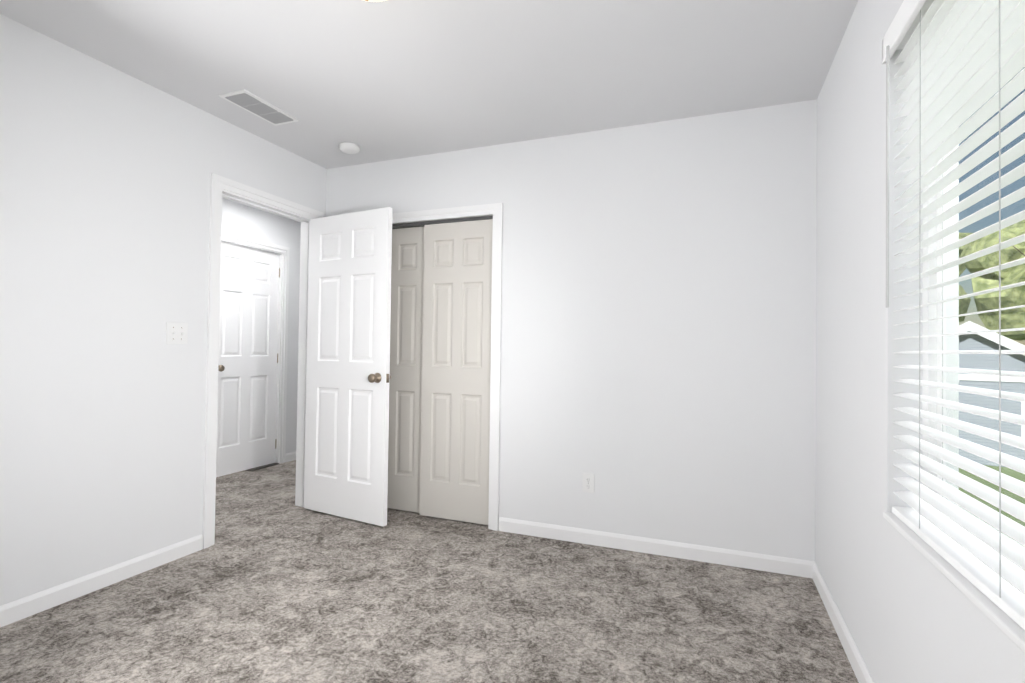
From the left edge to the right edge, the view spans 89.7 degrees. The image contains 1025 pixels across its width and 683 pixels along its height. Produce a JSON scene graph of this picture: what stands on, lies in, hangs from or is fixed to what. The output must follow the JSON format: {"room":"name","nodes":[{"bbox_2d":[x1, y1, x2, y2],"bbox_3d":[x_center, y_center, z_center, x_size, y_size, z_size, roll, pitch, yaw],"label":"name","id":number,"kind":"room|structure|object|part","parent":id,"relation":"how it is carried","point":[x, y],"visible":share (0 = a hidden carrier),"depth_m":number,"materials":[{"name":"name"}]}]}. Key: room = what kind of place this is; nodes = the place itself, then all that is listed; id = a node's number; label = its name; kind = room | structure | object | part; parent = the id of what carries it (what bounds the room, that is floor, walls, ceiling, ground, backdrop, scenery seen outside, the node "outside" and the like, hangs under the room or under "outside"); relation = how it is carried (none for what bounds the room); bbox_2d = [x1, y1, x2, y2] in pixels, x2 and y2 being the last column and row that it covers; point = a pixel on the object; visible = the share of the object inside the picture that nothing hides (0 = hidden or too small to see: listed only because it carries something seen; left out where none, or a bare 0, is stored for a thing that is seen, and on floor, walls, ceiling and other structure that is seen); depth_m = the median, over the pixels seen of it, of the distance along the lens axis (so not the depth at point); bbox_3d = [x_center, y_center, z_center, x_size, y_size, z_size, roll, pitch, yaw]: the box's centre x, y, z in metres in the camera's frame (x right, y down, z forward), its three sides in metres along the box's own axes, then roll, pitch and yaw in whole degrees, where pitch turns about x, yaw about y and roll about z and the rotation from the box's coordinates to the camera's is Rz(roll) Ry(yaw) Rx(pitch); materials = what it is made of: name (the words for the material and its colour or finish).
{"room":"empty bedroom","nodes":[
{"label":"empty bedroom","id":0,"kind":"room"},
{"bbox_2d":[0,14,326,605],"bbox_3d":[-1.904,-0.072,2.575,0.120,2.440,4.070,0,-1,21],"label":"wall","id":1,"kind":"structure","parent":0,"point":[106,170],"depth_m":2.39,"materials":[{"name":"white paint"}]},
{"bbox_2d":[0,534,202,627],"bbox_3d":[-2.133,1.093,1.822,0.014,0.082,2.244,0,-1,21],"label":"baseboard","id":2,"kind":"structure","parent":1,"relation":"attached to","point":[26,606],"depth_m":2.36,"materials":[{"name":"white paint"}]},
{"bbox_2d":[166,322,187,343],"bbox_3d":[-1.770,-0.043,2.726,0.020,0.114,0.116,0,-1,21],"label":"light switch","id":3,"kind":"object","parent":1,"relation":"attached to","point":[176,333],"visible":1,"depth_m":2.72,"materials":[{"name":"white plastic"}]},
{"bbox_2d":[202,173,323,548],"bbox_3d":[-1.614,0.112,3.328,0.152,2.105,0.890,0,-1,21],"label":"door frame","id":4,"kind":"structure","parent":1,"relation":"attached to","point":[221,187],"depth_m":3.42,"materials":[{"name":"white paint"}]},
{"bbox_2d":[304,207,391,525],"bbox_3d":[-1.108,0.153,3.438,0.730,2.015,0.167,0,-1,29],"label":"room door","id":5,"kind":"structure","parent":1,"relation":"in","point":[348,377],"depth_m":3.40,"materials":[{"name":"white paint"}]},
{"bbox_3d":[-0.834,0.232,3.286,0.102,0.065,0.167,0,-1,29],"label":"knob","id":6,"kind":"part","parent":5,"relation":"part of","materials":[{"name":"brown metal"}]},
{"bbox_2d":[222,198,300,453],"bbox_3d":[-2.452,-0.047,4.621,0.120,2.440,4.640,0,-1,21],"label":"wall","id":7,"kind":"structure","parent":0,"point":[240,219],"depth_m":5.05,"materials":[{"name":"white paint"}]},
{"bbox_2d":[216,241,279,476],"bbox_3d":[-2.423,0.154,4.664,0.167,2.015,0.730,0,-1,21],"label":"hall door","id":8,"kind":"structure","parent":7,"relation":"in","point":[248,362],"depth_m":4.67,"materials":[{"name":"white paint"}]},
{"bbox_3d":[-2.538,0.226,4.371,0.167,0.065,0.102,0,-1,21],"label":"knob","id":9,"kind":"part","parent":8,"relation":"part of","materials":[{"name":"brown metal"}]},
{"bbox_2d":[285,451,295,461],"bbox_3d":[-1.918,1.158,5.836,0.013,0.082,1.704,0,-1,21],"label":"baseboard","id":10,"kind":"structure","parent":7,"relation":"attached to","point":[291,456],"depth_m":5.10,"materials":[{"name":"white paint"}]},
{"bbox_2d":[0,0,857,168],"bbox_3d":[-0.571,-1.325,3.155,4.670,0.120,6.065,0,-1,21],"label":"ceiling","id":11,"kind":"structure","parent":0,"point":[386,80],"depth_m":2.33,"materials":[{"name":"white paint"}]},
{"bbox_2d":[219,89,298,125],"bbox_3d":[-1.379,-1.275,2.826,0.180,0.010,0.375,0,-1,21],"label":"ceiling vent","id":12,"kind":"object","parent":11,"relation":"in","point":[246,100],"visible":1,"depth_m":2.80,"materials":[{"name":"silver metal"}]},
{"bbox_2d":[339,142,359,153],"bbox_3d":[-1.060,-1.250,3.346,0.132,0.036,0.132,0,-1,21],"label":"smoke detector","id":13,"kind":"object","parent":11,"relation":"attached to","point":[348,148],"visible":1,"depth_m":3.31,"materials":[{"name":"white plastic"}]},
{"bbox_2d":[363,0,385,1],"bbox_3d":[-0.485,-1.211,1.717,0.320,0.150,0.320,0,-1,21],"label":"ceiling light","id":14,"kind":"object","parent":11,"relation":"attached to","point":[374,0],"visible":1,"depth_m":1.79,"materials":[{"name":"white metal"}]},
{"bbox_2d":[0,460,858,682],"bbox_3d":[-0.605,1.235,3.115,4.670,0.120,6.065,0,-1,21],"label":"floor","id":15,"kind":"structure","parent":0,"point":[273,584],"depth_m":2.19,"materials":[{"name":"carpet"}]},
{"bbox_2d":[246,463,278,470],"bbox_3d":[-2.335,1.172,4.819,0.072,0.010,0.320,0,-1,21],"label":"threshold","id":16,"kind":"object","parent":15,"relation":"on","point":[261,467],"visible":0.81,"depth_m":4.80,"materials":[{"name":"grey"}]},
{"bbox_2d":[326,99,816,560],"bbox_3d":[0.105,-0.034,3.249,3.140,2.440,0.120,0,-1,21],"label":"wall","id":17,"kind":"structure","parent":0,"point":[658,348],"depth_m":2.91,"materials":[{"name":"white paint"}]},
{"bbox_2d":[387,227,423,512],"bbox_3d":[-0.836,0.187,3.629,0.521,1.960,0.032,0,-1,21],"label":"closet door","id":18,"kind":"structure","parent":17,"relation":"in","point":[405,381],"depth_m":3.58,"materials":[{"name":"grey paint"}]},
{"bbox_2d":[392,215,492,228],"bbox_3d":[-0.585,-0.803,3.537,1.044,0.021,0.083,0,-1,21],"label":"rail","id":19,"kind":"object","parent":17,"relation":"attached to","point":[408,225],"visible":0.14,"depth_m":3.46,"materials":[{"name":"grey metal"}]},
{"bbox_2d":[392,203,502,530],"bbox_3d":[-0.602,0.151,3.512,1.174,2.060,0.136,0,-1,21],"label":"door frame","id":20,"kind":"structure","parent":17,"relation":"attached to","point":[496,209],"depth_m":3.25,"materials":[{"name":"white paint"}]},
{"bbox_2d":[420,219,492,524],"bbox_3d":[-0.364,0.190,3.405,0.521,1.960,0.032,0,-1,21],"label":"closet door","id":21,"kind":"structure","parent":17,"relation":"in","point":[455,394],"depth_m":3.39,"materials":[{"name":"grey paint"}]},
{"bbox_2d":[582,473,593,492],"bbox_3d":[0.446,0.833,3.030,0.070,0.114,0.008,0,-1,21],"label":"electrical outlet","id":22,"kind":"object","parent":17,"relation":"attached to","point":[588,483],"visible":1,"depth_m":3.03,"materials":[{"name":"white plastic"}]},
{"bbox_2d":[499,517,807,577],"bbox_3d":[0.704,1.149,2.921,1.691,0.082,0.013,0,-1,21],"label":"baseboard","id":23,"kind":"structure","parent":17,"relation":"attached to","point":[755,561],"depth_m":2.87,"materials":[{"name":"white paint"}]},
{"bbox_2d":[815,0,1024,682],"bbox_3d":[1.042,-0.054,1.101,0.160,2.440,3.450,0,-1,21],"label":"wall","id":24,"kind":"structure","parent":0,"point":[909,612],"depth_m":1.71,"materials":[{"name":"white paint"}]},
{"bbox_2d":[808,561,873,682],"bbox_3d":[0.945,1.124,1.114,0.014,0.082,3.210,0,-1,21],"label":"baseboard","id":25,"kind":"structure","parent":24,"relation":"attached to","point":[858,665],"depth_m":2.03,"materials":[{"name":"white paint"}]},
{"bbox_2d":[883,95,1024,652],"bbox_3d":[0.978,-0.209,0.955,0.167,1.452,1.233,0,-1,21],"label":"window","id":26,"kind":"structure","parent":24,"relation":"in","point":[950,325],"depth_m":1.44,"materials":[{"name":"white plastic"}]},
{"bbox_2d":[882,0,1024,629],"bbox_3d":[0.924,-0.221,0.976,0.096,1.437,1.259,0,-1,21],"label":"window blinds","id":27,"kind":"object","parent":26,"relation":"attached to","point":[964,60],"visible":1,"depth_m":1.16,"materials":[{"name":"white plastic"}]},
{"bbox_3d":[1.020,-0.210,0.938,0.004,1.301,1.081,0,-1,21],"label":"glass","id":28,"kind":"part","parent":26,"relation":"part of","materials":[{"name":"clear glass"}]},
{"label":"outside","id":29,"kind":"structure","parent":0,"visible":0},
{"bbox_2d":[959,465,1024,545],"bbox_3d":[52.714,5.383,27.752,76.400,0.200,150.000,0,-1,21],"label":"lawn","id":30,"kind":"structure","parent":29,"point":[1005,470],"depth_m":16.09,"materials":[{"name":"green plant"}]},
{"bbox_2d":[959,233,972,321],"bbox_3d":[39.186,-3.681,52.183,11.610,18.312,14.741,0,-1,21],"label":"tree","id":31,"kind":"object","parent":30,"relation":"on","point":[961,289],"depth_m":47.68,"materials":[{"name":"green plant"}]},
{"bbox_2d":[959,321,1024,466],"bbox_3d":[19.917,2.019,22.501,7.200,5.470,7.620,0,-1,41],"label":"house","id":32,"kind":"structure","parent":30,"relation":"on","point":[987,422],"depth_m":19.48,"materials":[{"name":"grey"}]},
{"bbox_2d":[959,220,1024,340],"bbox_3d":[29.988,-1.393,27.137,8.592,12.711,9.977,0,-1,21],"label":"tree","id":33,"kind":"object","parent":30,"relation":"on","point":[984,284],"depth_m":29.14,"materials":[{"name":"green plant"}]}
]}

